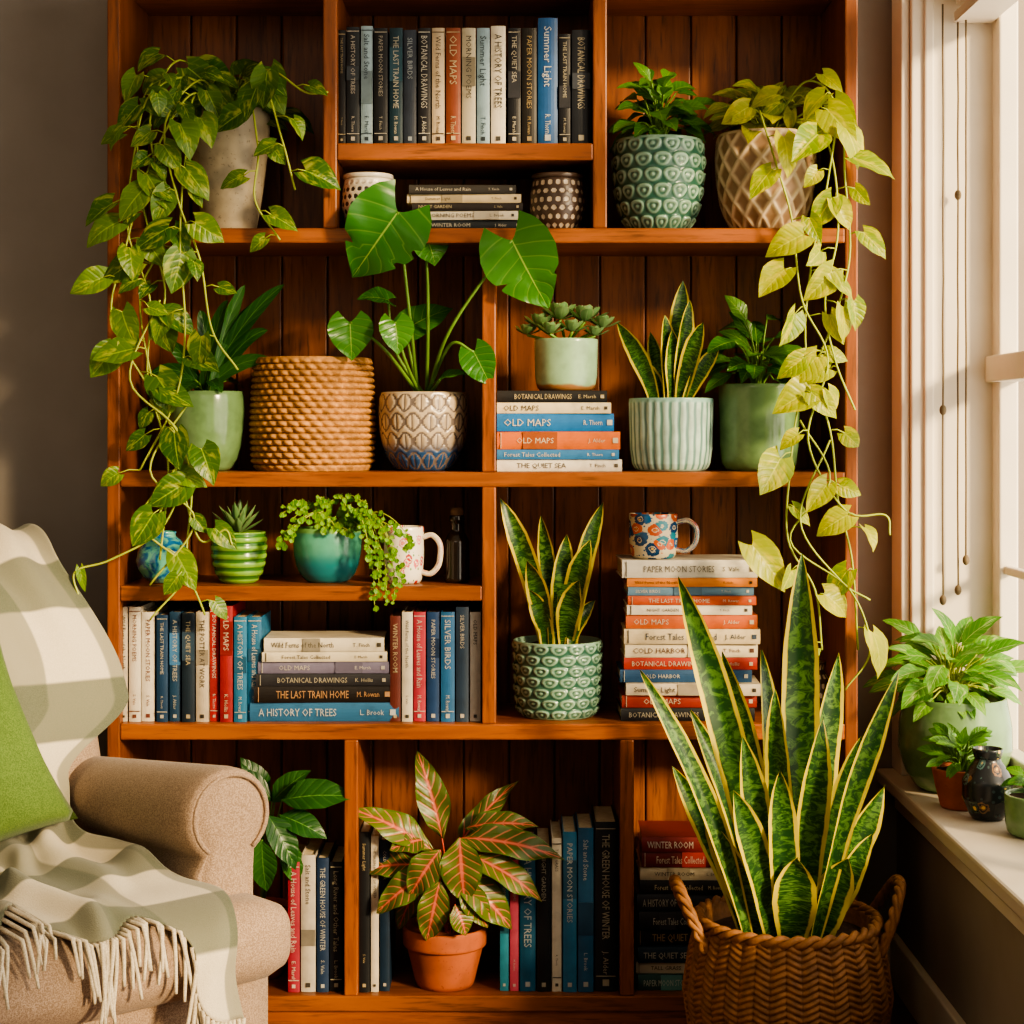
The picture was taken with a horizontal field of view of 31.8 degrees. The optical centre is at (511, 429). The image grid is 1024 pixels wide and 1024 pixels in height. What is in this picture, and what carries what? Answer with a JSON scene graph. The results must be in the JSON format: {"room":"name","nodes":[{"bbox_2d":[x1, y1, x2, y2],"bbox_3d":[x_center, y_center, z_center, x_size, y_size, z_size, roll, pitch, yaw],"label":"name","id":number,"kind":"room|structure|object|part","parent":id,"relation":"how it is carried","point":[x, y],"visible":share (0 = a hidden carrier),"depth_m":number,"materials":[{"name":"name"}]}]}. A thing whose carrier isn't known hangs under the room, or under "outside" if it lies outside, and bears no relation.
{"room":"living room","nodes":[
{"label":"living room","id":0,"kind":"room"},
{"bbox_2d":[0,0,896,932],"bbox_3d":[-0.540,-0.150,3.960,3.320,2.700,0.100,0,0,0],"label":"wall","id":1,"kind":"structure","parent":0,"point":[53,53],"depth_m":3.91,"materials":[{"name":"paint"}]},
{"bbox_2d":[883,932,896,965],"bbox_3d":[-0.682,1.145,3.901,3.036,0.110,0.018,0,0,0],"label":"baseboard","id":2,"kind":"structure","parent":1,"relation":"attached to","point":[888,952],"depth_m":3.89,"materials":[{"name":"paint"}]},
{"bbox_2d":[892,0,991,774],"bbox_3d":[0.909,-0.295,3.808,0.234,2.050,0.100,0,0,27],"label":"trim","id":3,"kind":"structure","parent":1,"relation":"attached to","point":[974,600],"depth_m":3.79,"materials":[{"name":"paint"}]},
{"bbox_2d":[718,383,799,470],"bbox_3d":[0.510,-0.005,3.714,0.169,0.178,0.169,0,0,0],"label":"pot","id":4,"kind":"object","parent":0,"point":[748,427],"depth_m":3.64,"materials":[{"name":"green ceramic"}]},
{"bbox_2d":[682,901,893,1023],"bbox_3d":[0.510,1.052,3.340,0.387,0.296,0.387,0,0,0],"label":"basket","id":5,"kind":"object","parent":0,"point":[751,970],"depth_m":3.20,"materials":[{"name":"brown wicker"}]},
{"bbox_2d":[890,988,917,1023],"bbox_3d":[-0.590,1.250,1.705,3.420,0.100,4.610,0,0,0],"label":"floor","id":6,"kind":"structure","parent":0,"point":[900,1014],"depth_m":3.69,"materials":[{"name":"brown wood"}]},
{"bbox_2d":[0,736,290,1023],"bbox_3d":[-0.965,0.718,3.118,0.883,0.965,0.947,0,0,-40],"label":"armchair","id":7,"kind":"object","parent":6,"relation":"on","point":[205,823],"visible":0.49,"depth_m":3.07,"materials":[{"name":"fabric"}]},
{"bbox_2d":[0,645,77,841],"bbox_3d":[-1.012,0.570,3.127,0.478,0.475,0.216,0,0,-41],"label":"throw pillow","id":8,"kind":"object","parent":7,"relation":"on","point":[31,799],"visible":1,"depth_m":3.15,"materials":[{"name":"green fabric"}]},
{"bbox_3d":[-1.136,0.670,3.321,0.800,0.870,0.415,0,0,-40],"label":"backrest","id":9,"kind":"part","parent":7,"relation":"part of","materials":[{"name":"fabric"}]},
{"bbox_2d":[0,523,245,1023],"bbox_3d":[-0.921,0.626,3.167,0.732,0.896,1.092,0,0,-40],"label":"throw blanket","id":10,"kind":"object","parent":7,"relation":"on","point":[74,884],"visible":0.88,"depth_m":3.08,"materials":[{"name":"fabric"}]},
{"bbox_2d":[0,893,290,1023],"bbox_3d":[-0.899,0.855,3.039,0.820,0.166,0.740,0,0,-40],"label":"seat cushion","id":11,"kind":"object","parent":7,"relation":"on","point":[263,925],"depth_m":2.84,"materials":[{"name":"fabric"}]},
{"bbox_3d":[-0.675,0.842,3.327,0.169,0.516,0.606,0,0,-40],"label":"armrest","id":12,"kind":"part","parent":7,"relation":"part of","materials":[{"name":"fabric"}]},
{"bbox_2d":[107,0,857,1023],"bbox_3d":[-0.059,0.130,3.750,1.502,2.140,0.300,0,0,0],"label":"bookcase","id":13,"kind":"object","parent":6,"relation":"on","point":[634,276],"visible":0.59,"depth_m":3.88,"materials":[{"name":"brown wood"}]},
{"bbox_2d":[136,531,185,583],"bbox_3d":[-0.712,0.259,3.670,0.110,0.105,0.110,0,0,0],"label":"vase","id":14,"kind":"object","parent":13,"relation":"on","point":[148,564],"visible":0.55,"depth_m":3.63,"materials":[{"name":"blue ceramic"}]},
{"bbox_2d":[123,601,270,721],"bbox_3d":[-0.648,0.471,3.707,0.285,0.234,0.178,0,0,0],"label":"books","id":15,"kind":"object","parent":13,"relation":"on","point":[184,664],"visible":0.97,"depth_m":3.62,"materials":[{"name":"multicoloured paper"}]},
{"bbox_2d":[70,47,340,620],"bbox_3d":[-0.605,-0.201,3.661,0.530,1.154,0.347,0,0,0],"label":"pothos","id":16,"kind":"object","parent":13,"relation":"on","point":[223,122],"visible":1,"depth_m":3.54,"materials":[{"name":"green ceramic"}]},
{"bbox_2d":[192,106,269,227],"bbox_3d":[-0.585,-0.533,3.732,0.166,0.256,0.166,0,0,0],"label":"pot","id":17,"kind":"object","parent":16,"relation":"on","point":[233,149],"depth_m":3.67,"materials":[{"name":"beige ceramic"}]},
{"bbox_2d":[152,284,284,470],"bbox_3d":[-0.606,-0.107,3.687,0.186,0.382,0.223,0,0,-43],"label":"dracaena","id":18,"kind":"object","parent":13,"relation":"on","point":[217,415],"visible":0.78,"depth_m":3.68,"materials":[{"name":"green ceramic"}]},
{"bbox_2d":[168,390,244,470],"bbox_3d":[-0.629,0.002,3.709,0.159,0.163,0.159,0,0,0],"label":"pot","id":19,"kind":"object","parent":18,"relation":"on","point":[217,416],"depth_m":3.64,"materials":[{"name":"green ceramic"}]},
{"bbox_2d":[210,500,267,583],"bbox_3d":[-0.558,0.226,3.678,0.116,0.170,0.116,0,0,0],"label":"aloe","id":20,"kind":"object","parent":13,"relation":"on","point":[243,565],"visible":0.89,"depth_m":3.64,"materials":[{"name":"green ceramic"}]},
{"bbox_2d":[210,530,267,583],"bbox_3d":[-0.558,0.259,3.678,0.116,0.105,0.116,0,0,0],"label":"pot","id":21,"kind":"object","parent":20,"relation":"on","point":[243,565],"depth_m":3.63,"materials":[{"name":"green ceramic"}]},
{"bbox_2d":[240,757,348,979],"bbox_3d":[-0.488,0.901,3.648,0.204,0.461,0.301,0,0,-43],"label":"potted plant","id":22,"kind":"object","parent":13,"relation":"on","point":[292,788],"visible":0.41,"depth_m":3.61,"materials":[{"name":"plant"}]},
{"bbox_3d":[-0.422,0.327,3.740,0.724,0.030,0.280,0,0,0],"label":"shelf","id":23,"kind":"part","parent":13,"relation":"part of","materials":[{"name":"brown wood"}]},
{"bbox_2d":[249,356,376,470],"bbox_3d":[-0.413,-0.033,3.740,0.265,0.232,0.265,0,0,-29],"label":"woven basket","id":24,"kind":"object","parent":13,"relation":"on","point":[311,413],"visible":0.99,"depth_m":3.63,"materials":[{"name":"beige wicker"}]},
{"bbox_2d":[288,838,343,992],"bbox_3d":[-0.396,0.994,3.706,0.109,0.276,0.174,0,0,0],"label":"books","id":25,"kind":"object","parent":13,"relation":"on","point":[315,900],"visible":0.99,"depth_m":3.62,"materials":[{"name":"paper"}]},
{"bbox_2d":[250,631,398,720],"bbox_3d":[-0.378,0.503,3.704,0.301,0.168,0.171,0,0,0],"label":"books","id":26,"kind":"object","parent":13,"relation":"on","point":[302,675],"visible":1,"depth_m":3.63,"materials":[{"name":"multicoloured paper"}]},
{"bbox_2d":[275,493,414,611],"bbox_3d":[-0.330,0.243,3.669,0.280,0.235,0.208,0,0,0],"label":"potted trailing plant","id":27,"kind":"object","parent":13,"relation":"on","point":[327,551],"visible":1,"depth_m":3.63,"materials":[{"name":"green plant"}]},
{"bbox_3d":[-0.379,0.256,3.701,0.142,0.112,0.142,0,0,0],"label":"pot","id":28,"kind":"part","parent":27,"relation":"part of","materials":[{"name":"teal ceramic"}]},
{"bbox_2d":[342,172,393,221],"bbox_3d":[-0.292,-0.462,3.670,0.109,0.115,0.109,0,0,-21],"label":"ceramic jar","id":29,"kind":"object","parent":13,"relation":"on","point":[355,183],"visible":0.41,"depth_m":3.63,"materials":[{"name":"white ceramic"}]},
{"bbox_2d":[359,821,394,992],"bbox_3d":[-0.277,0.970,3.713,0.061,0.323,0.189,0,0,0],"label":"books","id":30,"kind":"object","parent":13,"relation":"on","point":[376,931],"visible":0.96,"depth_m":3.62,"materials":[{"name":"black paper"}]},
{"bbox_2d":[384,525,442,583],"bbox_3d":[-0.200,0.254,3.675,0.122,0.115,0.082,0,0,0],"label":"mug","id":31,"kind":"object","parent":13,"relation":"on","point":[413,559],"visible":0.73,"depth_m":3.65,"materials":[{"name":"white ceramic"}]},
{"bbox_2d":[390,601,481,721],"bbox_3d":[-0.155,0.472,3.710,0.183,0.231,0.175,0,0,0],"label":"books","id":32,"kind":"object","parent":13,"relation":"on","point":[436,651],"visible":0.99,"depth_m":3.63,"materials":[{"name":"paper"}]},
{"bbox_2d":[328,179,558,470],"bbox_3d":[-0.139,-0.207,3.671,0.461,0.580,0.287,0,0,0],"label":"potted plant","id":33,"kind":"object","parent":13,"relation":"on","point":[420,430],"visible":1,"depth_m":3.60,"materials":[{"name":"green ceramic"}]},
{"bbox_2d":[378,391,467,470],"bbox_3d":[-0.183,0.003,3.721,0.186,0.162,0.186,0,0,0],"label":"pot","id":34,"kind":"object","parent":33,"relation":"on","point":[420,430],"depth_m":3.65,"materials":[{"name":"beige ceramic"}]},
{"bbox_2d":[444,507,468,582],"bbox_3d":[-0.112,0.235,3.680,0.051,0.153,0.051,0,0,0],"label":"glass bottle","id":35,"kind":"object","parent":13,"relation":"on","point":[456,545],"visible":1,"depth_m":3.66,"materials":[{"name":"black glass"}]},
{"bbox_2d":[359,751,564,991],"bbox_3d":[-0.109,0.892,3.658,0.431,0.478,0.219,0,0,0],"label":"potted aglaonema","id":36,"kind":"object","parent":13,"relation":"on","point":[445,941],"visible":1,"depth_m":3.60,"materials":[{"name":"plant"}]},
{"bbox_2d":[402,916,487,991],"bbox_3d":[-0.137,1.071,3.680,0.175,0.121,0.175,0,0,0],"label":"pot","id":37,"kind":"object","parent":36,"relation":"on","point":[445,959],"depth_m":3.62,"materials":[{"name":"ceramic"}]},
{"bbox_2d":[338,18,590,142],"bbox_3d":[-0.096,-0.703,3.715,0.509,0.257,0.194,0,0,0],"label":"books","id":38,"kind":"object","parent":13,"relation":"on","point":[399,86],"visible":0.96,"depth_m":3.63,"materials":[{"name":"paper"}]},
{"bbox_2d":[407,185,522,227],"bbox_3d":[-0.095,-0.450,3.710,0.235,0.090,0.162,0,0,0],"label":"books","id":39,"kind":"object","parent":13,"relation":"on","point":[451,206],"visible":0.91,"depth_m":3.63,"materials":[{"name":"beige paper"}]},
{"bbox_3d":[-0.094,-0.557,3.740,0.512,0.034,0.280,0,0,0],"label":"shelf","id":40,"kind":"part","parent":13,"relation":"part of","materials":[{"name":"brown wood"}]},
{"bbox_3d":[-0.059,1.148,3.740,1.450,0.032,0.280,0,0,0],"label":"shelf","id":41,"kind":"part","parent":13,"relation":"part of","materials":[{"name":"brown wood"}]},
{"bbox_3d":[-0.059,0.604,3.740,1.450,0.032,0.280,0,0,0],"label":"shelf","id":42,"kind":"part","parent":13,"relation":"part of","materials":[{"name":"brown wood"}]},
{"bbox_3d":[-0.059,0.099,3.740,1.450,0.030,0.280,0,0,0],"label":"shelf","id":43,"kind":"part","parent":13,"relation":"part of","materials":[{"name":"brown wood"}]},
{"bbox_3d":[-0.059,-0.389,3.740,1.450,0.030,0.280,0,0,0],"label":"shelf","id":44,"kind":"part","parent":13,"relation":"part of","materials":[{"name":"brown wood"}]},
{"bbox_2d":[500,498,602,720],"bbox_3d":[0.094,0.363,3.711,0.189,0.448,0.188,0,0,35],"label":"potted snake plant","id":45,"kind":"object","parent":13,"relation":"on","point":[557,676],"visible":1,"depth_m":3.68,"materials":[{"name":"green plant"}]},
{"bbox_3d":[0.094,0.509,3.712,0.189,0.156,0.188,0,0,0],"label":"pot","id":46,"kind":"part","parent":45,"relation":"part of","materials":[{"name":"green ceramic"}]},
{"bbox_2d":[530,172,584,227],"bbox_3d":[0.093,-0.462,3.671,0.113,0.115,0.113,0,0,0],"label":"ceramic jar","id":47,"kind":"object","parent":13,"relation":"on","point":[557,199],"visible":0.87,"depth_m":3.63,"materials":[{"name":"brown ceramic"}]},
{"bbox_2d":[500,805,616,991],"bbox_3d":[0.093,0.961,3.721,0.235,0.341,0.201,0,0,0],"label":"books","id":48,"kind":"object","parent":13,"relation":"on","point":[568,939],"visible":0.91,"depth_m":3.63,"materials":[{"name":"blue paper"}]},
{"bbox_2d":[497,391,621,470],"bbox_3d":[0.096,0.002,3.708,0.254,0.163,0.160,0,0,0],"label":"books","id":49,"kind":"object","parent":13,"relation":"on","point":[516,410],"visible":1,"depth_m":3.63,"materials":[{"name":"multicoloured paper"}]},
{"bbox_2d":[516,302,619,390],"bbox_3d":[0.111,-0.170,3.669,0.157,0.180,0.178,0,0,-37],"label":"potted succulent","id":50,"kind":"object","parent":49,"relation":"on","point":[570,363],"visible":1,"depth_m":3.64,"materials":[{"name":"green ceramic"}]},
{"bbox_2d":[534,338,597,390],"bbox_3d":[0.111,-0.133,3.690,0.131,0.106,0.131,0,0,0],"label":"pot","id":51,"kind":"object","parent":50,"relation":"attached to","point":[561,364],"depth_m":3.64,"materials":[{"name":"green ceramic"}]},
{"bbox_2d":[607,62,715,227],"bbox_3d":[0.315,-0.581,3.709,0.239,0.353,0.207,0,0,0],"label":"potted leafy plant","id":52,"kind":"object","parent":13,"relation":"on","point":[658,177],"visible":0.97,"depth_m":3.65,"materials":[{"name":"green plant"}]},
{"bbox_3d":[0.302,-0.500,3.711,0.197,0.191,0.197,0,0,0],"label":"pot","id":53,"kind":"part","parent":52,"relation":"part of","materials":[{"name":"green ceramic"}]},
{"bbox_2d":[617,281,718,470],"bbox_3d":[0.335,-0.113,3.697,0.192,0.392,0.174,0,0,31],"label":"potted snake plant","id":54,"kind":"object","parent":13,"relation":"on","point":[670,429],"visible":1,"depth_m":3.66,"materials":[{"name":"green plant"}]},
{"bbox_3d":[0.327,0.009,3.701,0.173,0.149,0.174,0,0,0],"label":"pot","id":55,"kind":"part","parent":54,"relation":"part of","materials":[{"name":"ceramic"}]},
{"bbox_2d":[634,820,722,990],"bbox_3d":[0.347,0.976,3.721,0.203,0.310,0.196,0,0,0],"label":"books","id":56,"kind":"object","parent":13,"relation":"on","point":[662,933],"visible":0.52,"depth_m":3.63,"materials":[{"name":"paper"}]},
{"bbox_2d":[616,554,760,720],"bbox_3d":[0.361,0.425,3.711,0.287,0.325,0.186,0,0,0],"label":"books","id":57,"kind":"object","parent":13,"relation":"on","point":[654,642],"visible":0.87,"depth_m":3.64,"materials":[{"name":"paper"}]},
{"bbox_2d":[629,512,699,558],"bbox_3d":[0.311,0.216,3.690,0.142,0.092,0.100,0,0,0],"label":"patterned mug","id":58,"kind":"object","parent":57,"relation":"on","point":[652,535],"visible":1,"depth_m":3.65,"materials":[{"name":"ceramic"}]},
{"bbox_2d":[700,295,801,470],"bbox_3d":[0.501,-0.097,3.716,0.231,0.361,0.263,0,0,37],"label":"peace lily","id":59,"kind":"object","parent":13,"relation":"on","point":[748,427],"visible":0.87,"depth_m":3.66,"materials":[{"name":"green ceramic"}]},
{"bbox_2d":[703,68,894,689],"bbox_3d":[0.541,-0.106,3.651,0.283,1.234,0.399,0,0,-25],"label":"pothos","id":60,"kind":"object","parent":13,"relation":"on","point":[767,174],"visible":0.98,"depth_m":3.53,"materials":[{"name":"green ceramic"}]},
{"bbox_2d":[715,127,816,227],"bbox_3d":[0.523,-0.506,3.717,0.211,0.204,0.209,0,0,0],"label":"pot","id":61,"kind":"object","parent":60,"relation":"on","point":[738,153],"depth_m":3.64,"materials":[{"name":"beige ceramic"}]},
{"bbox_2d":[819,660,828,707],"bbox_3d":[0.623,0.531,3.700,0.067,0.112,0.067,0,0,0],"label":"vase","id":62,"kind":"object","parent":13,"relation":"on","point":[823,676],"visible":0.19,"depth_m":3.68,"materials":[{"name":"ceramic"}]},
{"bbox_2d":[640,554,905,1023],"bbox_3d":[0.498,0.714,3.343,0.454,0.972,0.388,0,0,16],"label":"potted plant","id":63,"kind":"object","parent":6,"relation":"on","point":[788,845],"visible":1,"depth_m":3.26,"materials":[{"name":"green plant"}]},
{"bbox_2d":[931,762,968,810],"bbox_3d":[0.868,0.691,3.480,0.112,0.077,0.112,0,0,0],"label":"pot","id":64,"kind":"object","parent":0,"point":[947,776],"depth_m":3.44,"materials":[{"name":"ceramic"}]},
{"bbox_2d":[898,690,1012,793],"bbox_3d":[0.901,0.635,3.660,0.228,0.188,0.228,0,0,0],"label":"pot","id":65,"kind":"object","parent":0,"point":[990,709],"depth_m":3.58,"materials":[{"name":"green ceramic"}]},
{"bbox_2d":[897,0,1023,1023],"bbox_3d":[0.978,-0.150,1.855,0.284,2.700,4.110,0,0,0],"label":"wall","id":66,"kind":"structure","parent":0,"point":[970,950],"depth_m":3.54,"materials":[{"name":"paint"}]},
{"bbox_2d":[890,932,965,1023],"bbox_3d":[0.827,1.145,1.855,0.018,0.110,4.110,0,0,0],"label":"baseboard","id":67,"kind":"structure","parent":66,"relation":"attached to","point":[927,1004],"depth_m":3.64,"materials":[{"name":"paint"}]},
{"bbox_2d":[877,768,1023,921],"bbox_3d":[0.923,0.745,2.380,0.273,0.030,3.020,0,0,0],"label":"window sill","id":68,"kind":"structure","parent":66,"relation":"attached to","point":[995,856],"depth_m":3.22,"materials":[{"name":"paint"}]},
{"bbox_2d":[863,608,1023,793],"bbox_3d":[0.904,0.541,3.623,0.363,0.375,0.308,0,0,0],"label":"potted plant","id":69,"kind":"object","parent":68,"relation":"on","point":[942,696],"visible":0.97,"depth_m":3.60,"materials":[{"name":"green plant"}]},
{"bbox_2d":[917,723,991,810],"bbox_3d":[0.870,0.648,3.477,0.167,0.162,0.170,0,0,0],"label":"potted herb","id":70,"kind":"object","parent":68,"relation":"on","point":[948,775],"visible":0.77,"depth_m":3.46,"materials":[{"name":"plant"}]},
{"bbox_2d":[962,746,1013,820],"bbox_3d":[0.893,0.663,3.380,0.094,0.132,0.094,0,0,0],"label":"vase","id":71,"kind":"object","parent":68,"relation":"on","point":[982,793],"visible":0.9,"depth_m":3.35,"materials":[{"name":"black ceramic"}]},
{"bbox_2d":[1000,766,1023,838],"bbox_3d":[0.950,0.669,3.240,0.126,0.120,0.126,0,0,28],"label":"potted plant","id":72,"kind":"object","parent":68,"relation":"on","point":[1013,798],"visible":1,"depth_m":3.22,"materials":[{"name":"green plant"}]},
{"bbox_2d":[895,799,1023,934],"bbox_3d":[0.826,0.787,2.390,0.020,0.055,2.980,0,0,0],"label":"trim","id":73,"kind":"structure","parent":66,"relation":"attached to","point":[1001,906],"depth_m":3.28,"materials":[{"name":"paint"}]},
{"bbox_2d":[939,0,1017,604],"bbox_3d":[0.944,-0.299,2.360,0.121,1.322,2.820,0,0,0],"label":"window blind","id":74,"kind":"object","parent":66,"relation":"attached to","point":[970,11],"visible":1,"depth_m":3.74,"materials":[{"name":"paint"}]},
{"bbox_3d":[0.965,-0.906,2.360,0.079,0.108,2.820,0,0,0],"label":"head rail","id":75,"kind":"part","parent":74,"relation":"part of","materials":[{"name":"paint"}]},
{"bbox_2d":[985,1,1023,787],"bbox_3d":[1.022,-0.285,2.345,0.055,2.030,2.890,0,0,0],"label":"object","id":76,"kind":"object","parent":66,"relation":"attached to","point":[1004,368],"visible":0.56,"depth_m":3.73,"materials":[{"name":"paint"}]},
{"bbox_2d":[1004,788,1023,838],"bbox_3d":[0.950,0.692,3.240,0.126,0.074,0.126,0,0,0],"label":"pot","id":77,"kind":"object","parent":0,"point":[1013,798],"depth_m":3.22,"materials":[{"name":"green ceramic"}]}
]}

